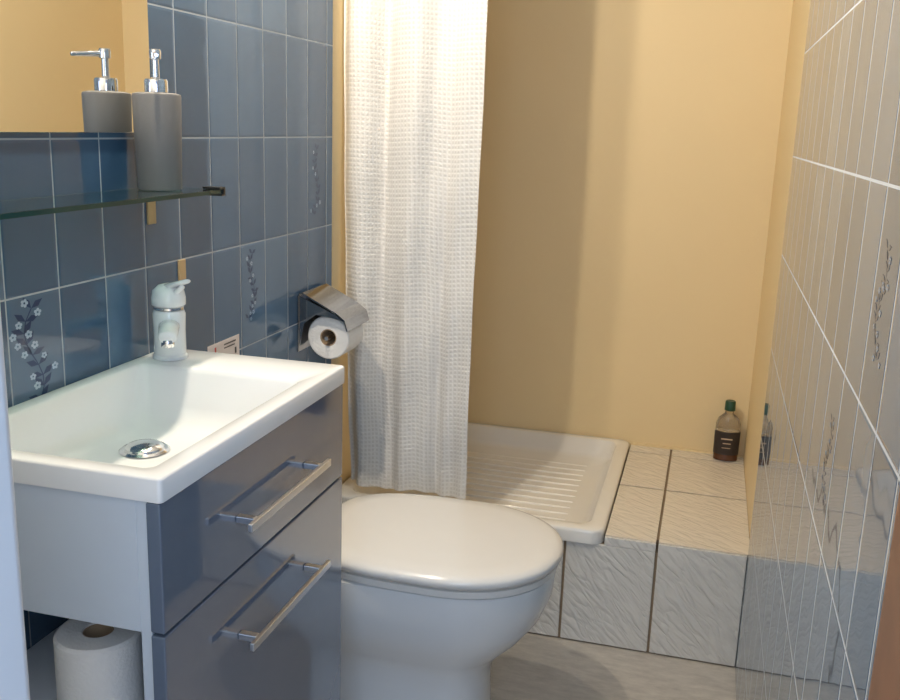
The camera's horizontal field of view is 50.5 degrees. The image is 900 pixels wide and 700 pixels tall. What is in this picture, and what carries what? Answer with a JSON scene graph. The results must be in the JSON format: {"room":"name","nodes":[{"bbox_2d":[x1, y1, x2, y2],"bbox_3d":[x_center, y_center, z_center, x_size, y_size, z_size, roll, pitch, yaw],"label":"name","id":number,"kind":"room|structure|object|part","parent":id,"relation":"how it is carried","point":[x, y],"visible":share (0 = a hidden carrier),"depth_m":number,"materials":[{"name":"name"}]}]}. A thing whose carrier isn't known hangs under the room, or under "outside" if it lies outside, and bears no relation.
{"room":"bathroom","nodes":[
{"label":"bathroom","id":0,"kind":"room"},
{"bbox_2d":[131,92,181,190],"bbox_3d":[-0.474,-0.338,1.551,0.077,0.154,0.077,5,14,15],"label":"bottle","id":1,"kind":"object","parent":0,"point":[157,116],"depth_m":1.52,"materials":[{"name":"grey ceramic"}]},
{"bbox_2d":[331,0,350,483],"bbox_3d":[-0.483,-0.319,1.942,0.092,2.300,2.734,5,14,15],"label":"wall","id":2,"kind":"structure","parent":0,"point":[338,105],"depth_m":2.47,"materials":[{"name":"beige paint"}]},
{"bbox_2d":[0,0,332,649],"bbox_3d":[-0.535,-0.234,1.571,0.008,2.298,1.772,5,14,15],"label":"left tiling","id":3,"kind":"structure","parent":2,"relation":"attached to","point":[253,79],"depth_m":1.78,"materials":[{"name":"blue tile"}]},
{"bbox_2d":[9,298,57,398],"bbox_3d":[-0.603,0.019,1.384,0.001,0.197,0.107,5,14,15],"label":"decal","id":4,"kind":"object","parent":3,"relation":"attached to","point":[26,302],"visible":0.86,"depth_m":1.38},
{"bbox_2d":[0,0,149,132],"bbox_3d":[-0.594,-0.616,1.177,0.004,0.679,0.762,5,14,15],"label":"wall mirror","id":5,"kind":"object","parent":3,"relation":"attached to","point":[67,66],"visible":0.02,"depth_m":1.40,"materials":[{"name":"mirror"}]},
{"bbox_2d":[0,186,225,224],"bbox_3d":[-0.549,-0.167,1.281,0.124,0.067,0.790,5,14,15],"label":"glass shelf","id":6,"kind":"object","parent":3,"relation":"attached to","point":[15,208],"visible":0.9,"depth_m":1.36,"materials":[{"name":"teal"}]},
{"bbox_3d":[-0.550,-0.192,1.272,0.120,0.007,0.784,5,14,15],"label":"shelf plate","id":7,"kind":"part","parent":6,"relation":"part of","materials":[{"name":"clear glass"}]},
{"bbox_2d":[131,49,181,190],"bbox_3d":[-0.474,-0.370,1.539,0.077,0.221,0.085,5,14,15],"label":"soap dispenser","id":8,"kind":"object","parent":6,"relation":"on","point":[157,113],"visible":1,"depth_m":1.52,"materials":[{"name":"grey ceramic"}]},
{"bbox_3d":[-0.460,-0.463,1.495,0.010,0.013,0.055,-3,14,-20],"label":"pump spout","id":9,"kind":"part","parent":8,"relation":"part of","materials":[{"name":"silver metal"}]},
{"bbox_2d":[177,259,185,279],"bbox_3d":[-0.491,-0.147,1.749,0.004,0.037,0.023,5,14,15],"label":"peg","id":10,"kind":"object","parent":3,"relation":"attached to","point":[181,263],"visible":0.9,"depth_m":1.75,"materials":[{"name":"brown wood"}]},
{"bbox_2d":[207,334,238,354],"bbox_3d":[-0.458,0.004,1.937,0.001,0.050,0.130,5,14,15],"label":"wall sign","id":11,"kind":"object","parent":3,"relation":"attached to","point":[230,345],"visible":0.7,"depth_m":1.95,"materials":[{"name":"white paper"}]},
{"bbox_2d":[224,339,236,352],"bbox_3d":[-0.451,-0.004,1.961,0.001,0.029,0.052,5,14,15],"label":"print","id":12,"kind":"object","parent":11,"relation":"attached to","point":[230,345],"depth_m":1.96},
{"bbox_2d":[246,249,257,320],"bbox_3d":[-0.421,-0.139,2.029,0.001,0.155,0.063,5,14,15],"label":"decal","id":13,"kind":"object","parent":3,"relation":"attached to","point":[248,257],"visible":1,"depth_m":2.03},
{"bbox_2d":[310,144,320,213],"bbox_3d":[-0.324,-0.413,2.301,0.001,0.170,0.062,5,14,15],"label":"decal","id":14,"kind":"object","parent":3,"relation":"attached to","point":[314,154],"visible":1,"depth_m":2.31},
{"bbox_2d":[297,283,368,358],"bbox_3d":[-0.282,-0.068,2.329,0.128,0.161,0.149,5,14,15],"label":"toilet paper holder","id":15,"kind":"object","parent":3,"relation":"attached to","point":[330,322],"visible":1,"depth_m":2.29,"materials":[{"name":"metal"}]},
{"bbox_3d":[-0.305,-0.062,2.263,0.113,0.125,0.003,5,14,15],"label":"arm","id":16,"kind":"part","parent":15,"relation":"part of","materials":[{"name":"silver metal"}]},
{"bbox_2d":[344,0,487,498],"bbox_3d":[0.246,-0.417,2.323,1.103,1.716,0.060,5,14,13],"label":"shower curtain","id":17,"kind":"object","parent":2,"relation":"attached to","point":[414,70],"visible":0.97,"depth_m":2.43,"materials":[{"name":"fabric"}]},
{"bbox_2d":[491,632,735,699],"bbox_3d":[-0.073,0.985,1.590,1.297,0.050,3.734,5,14,15],"label":"floor","id":18,"kind":"structure","parent":0,"point":[537,667],"depth_m":2.35,"materials":[{"name":"beige tile"}]},
{"bbox_2d":[8,349,344,699],"bbox_3d":[-0.421,0.498,1.502,0.378,0.875,0.576,5,14,15],"label":"bathroom vanity","id":19,"kind":"object","parent":18,"relation":"on","point":[192,505],"visible":0.99,"depth_m":1.35,"materials":[{"name":"ceramic"}]},
{"bbox_2d":[53,619,144,699],"bbox_3d":[-0.470,0.428,1.283,0.112,0.116,0.112,5,14,15],"label":"toilet paper roll","id":20,"kind":"object","parent":19,"relation":"on","point":[93,661],"visible":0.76,"depth_m":1.24,"materials":[{"name":"paper"}]},
{"bbox_2d":[151,279,190,360],"bbox_3d":[-0.465,-0.049,1.600,0.062,0.142,0.122,-4,14,-23],"label":"faucet","id":21,"kind":"object","parent":19,"relation":"on","point":[168,300],"visible":1,"depth_m":1.60,"materials":[{"name":"white ceramic"}]},
{"bbox_3d":[-0.467,-0.033,1.583,0.036,0.029,0.084,-1,14,-13],"label":"spout","id":22,"kind":"part","parent":21,"relation":"part of","materials":[{"name":"white metal"}]},
{"bbox_3d":[-0.463,-0.109,1.603,0.062,0.027,0.028,11,16,32],"label":"lever","id":23,"kind":"part","parent":21,"relation":"part of","materials":[{"name":"white ceramic"}]},
{"bbox_3d":[-0.463,-0.094,1.605,0.044,0.035,0.016,14,18,41],"label":"lever stem","id":24,"kind":"part","parent":21,"relation":"part of","materials":[{"name":"white ceramic"}]},
{"bbox_2d":[8,349,344,503],"bbox_3d":[-0.424,0.117,1.417,0.347,0.094,0.576,5,14,15],"label":"ceramic basin","id":25,"kind":"object","parent":19,"relation":"in","point":[204,427],"depth_m":1.44,"materials":[{"name":"white ceramic"}]},
{"bbox_3d":[-0.271,0.198,1.392,0.019,0.166,0.572,5,14,15],"label":"drawer","id":26,"kind":"part","parent":19,"relation":"part of","materials":[{"name":"laminate"}]},
{"bbox_3d":[-0.284,0.591,1.485,0.019,0.632,0.572,5,14,15],"label":"drawer","id":27,"kind":"part","parent":19,"relation":"part of","materials":[{"name":"laminate"}]},
{"bbox_3d":[-0.242,0.206,1.399,0.035,0.012,0.275,5,14,15],"label":"drawer handle","id":28,"kind":"part","parent":19,"relation":"part of","materials":[{"name":"metal"}]},
{"bbox_3d":[-0.248,0.377,1.438,0.035,0.012,0.275,5,14,15],"label":"drawer handle","id":29,"kind":"part","parent":19,"relation":"part of","materials":[{"name":"metal"}]},
{"bbox_2d":[340,493,563,699],"bbox_3d":[-0.100,0.462,2.094,0.690,0.734,0.420,5,14,15],"label":"toilet","id":30,"kind":"object","parent":18,"relation":"on","point":[434,589],"visible":0.51,"depth_m":1.95,"materials":[{"name":"ceramic"}]},
{"bbox_3d":[-0.109,0.624,2.133,0.671,0.400,0.388,5,14,15],"label":"bowl and pedestal","id":31,"kind":"part","parent":30,"relation":"part of","materials":[{"name":"ceramic"}]},
{"bbox_3d":[-0.023,0.401,2.058,0.534,0.030,0.420,5,14,15],"label":"lid","id":32,"kind":"part","parent":30,"relation":"part of","materials":[{"name":"plastic"}]},
{"bbox_2d":[528,540,746,666],"bbox_3d":[0.198,0.597,2.508,1.089,0.302,0.031,5,14,15],"label":"tiled riser","id":33,"kind":"object","parent":18,"relation":"on","point":[671,600],"visible":0.53,"depth_m":2.41,"materials":[{"name":"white tile"}]},
{"bbox_2d":[342,422,628,543],"bbox_3d":[0.131,0.386,2.864,0.738,0.090,0.773,5,14,15],"label":"shower tray","id":34,"kind":"object","parent":33,"relation":"on","point":[570,482],"visible":0.56,"depth_m":2.91,"materials":[{"name":"ceramic"}]},
{"bbox_2d":[604,442,749,654],"bbox_3d":[0.656,0.550,2.758,0.356,0.309,0.764,5,14,15],"label":"tiled ledge","id":35,"kind":"object","parent":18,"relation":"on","point":[683,497],"visible":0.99,"depth_m":2.64,"materials":[{"name":"white tile"}]},
{"bbox_3d":[0.452,0.487,2.400,0.127,0.022,0.009,5,14,15],"label":"riser tile trim","id":36,"kind":"part","parent":35,"relation":"part of","materials":[{"name":"white tile"}]},
{"bbox_2d":[713,399,740,461],"bbox_3d":[0.868,0.251,2.985,0.078,0.193,0.048,5,14,15],"label":"shampoo bottle","id":37,"kind":"object","parent":35,"relation":"on","point":[728,425],"visible":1,"depth_m":2.97,"materials":[{"name":"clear plastic"}]},
{"bbox_2d":[468,0,792,456],"bbox_3d":[0.443,-0.544,3.031,1.105,2.300,0.100,5,14,15],"label":"wall","id":38,"kind":"structure","parent":0,"point":[629,147],"depth_m":2.98,"materials":[{"name":"beige paint"}]},
{"bbox_2d":[743,0,810,538],"bbox_3d":[0.671,-0.210,1.642,0.092,2.300,2.734,5,14,15],"label":"wall","id":39,"kind":"structure","parent":0,"point":[800,10],"depth_m":2.53,"materials":[{"name":"beige paint"}]},
{"bbox_2d":[735,0,899,699],"bbox_3d":[0.522,-0.133,1.296,0.008,2.298,1.772,5,14,15],"label":"right tiling","id":40,"kind":"structure","parent":39,"relation":"attached to","point":[815,578],"depth_m":1.20,"materials":[{"name":"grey tile"}]},
{"bbox_2d":[821,413,833,506],"bbox_3d":[0.454,0.131,1.151,0.001,0.110,0.065,5,14,15],"label":"decal","id":41,"kind":"object","parent":40,"relation":"attached to","point":[832,419],"visible":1,"depth_m":1.15,"materials":[{"name":"paint"}]},
{"bbox_2d":[872,239,890,368],"bbox_3d":[0.405,-0.045,0.898,0.001,0.117,0.072,5,14,15],"label":"decal","id":42,"kind":"object","parent":40,"relation":"attached to","point":[889,246],"visible":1,"depth_m":0.90,"materials":[{"name":"paint"}]},
{"bbox_3d":[-0.245,0.016,0.551,1.125,2.300,0.100,5,14,15],"label":"wall","id":43,"kind":"structure","parent":0,"visible":0},
{"bbox_2d":[0,308,29,699],"bbox_3d":[-0.336,0.131,0.595,0.077,2.048,0.115,5,14,15],"label":"door frame","id":44,"kind":"structure","parent":43,"relation":"attached to","point":[14,679],"depth_m":0.63,"materials":[{"name":"paint"}]},
{"bbox_2d":[868,489,899,699],"bbox_3d":[0.238,0.184,0.453,0.058,2.048,0.100,5,14,15],"label":"door frame","id":45,"kind":"structure","parent":43,"relation":"attached to","point":[885,678],"depth_m":0.47,"materials":[{"name":"brown wood"}]}
]}

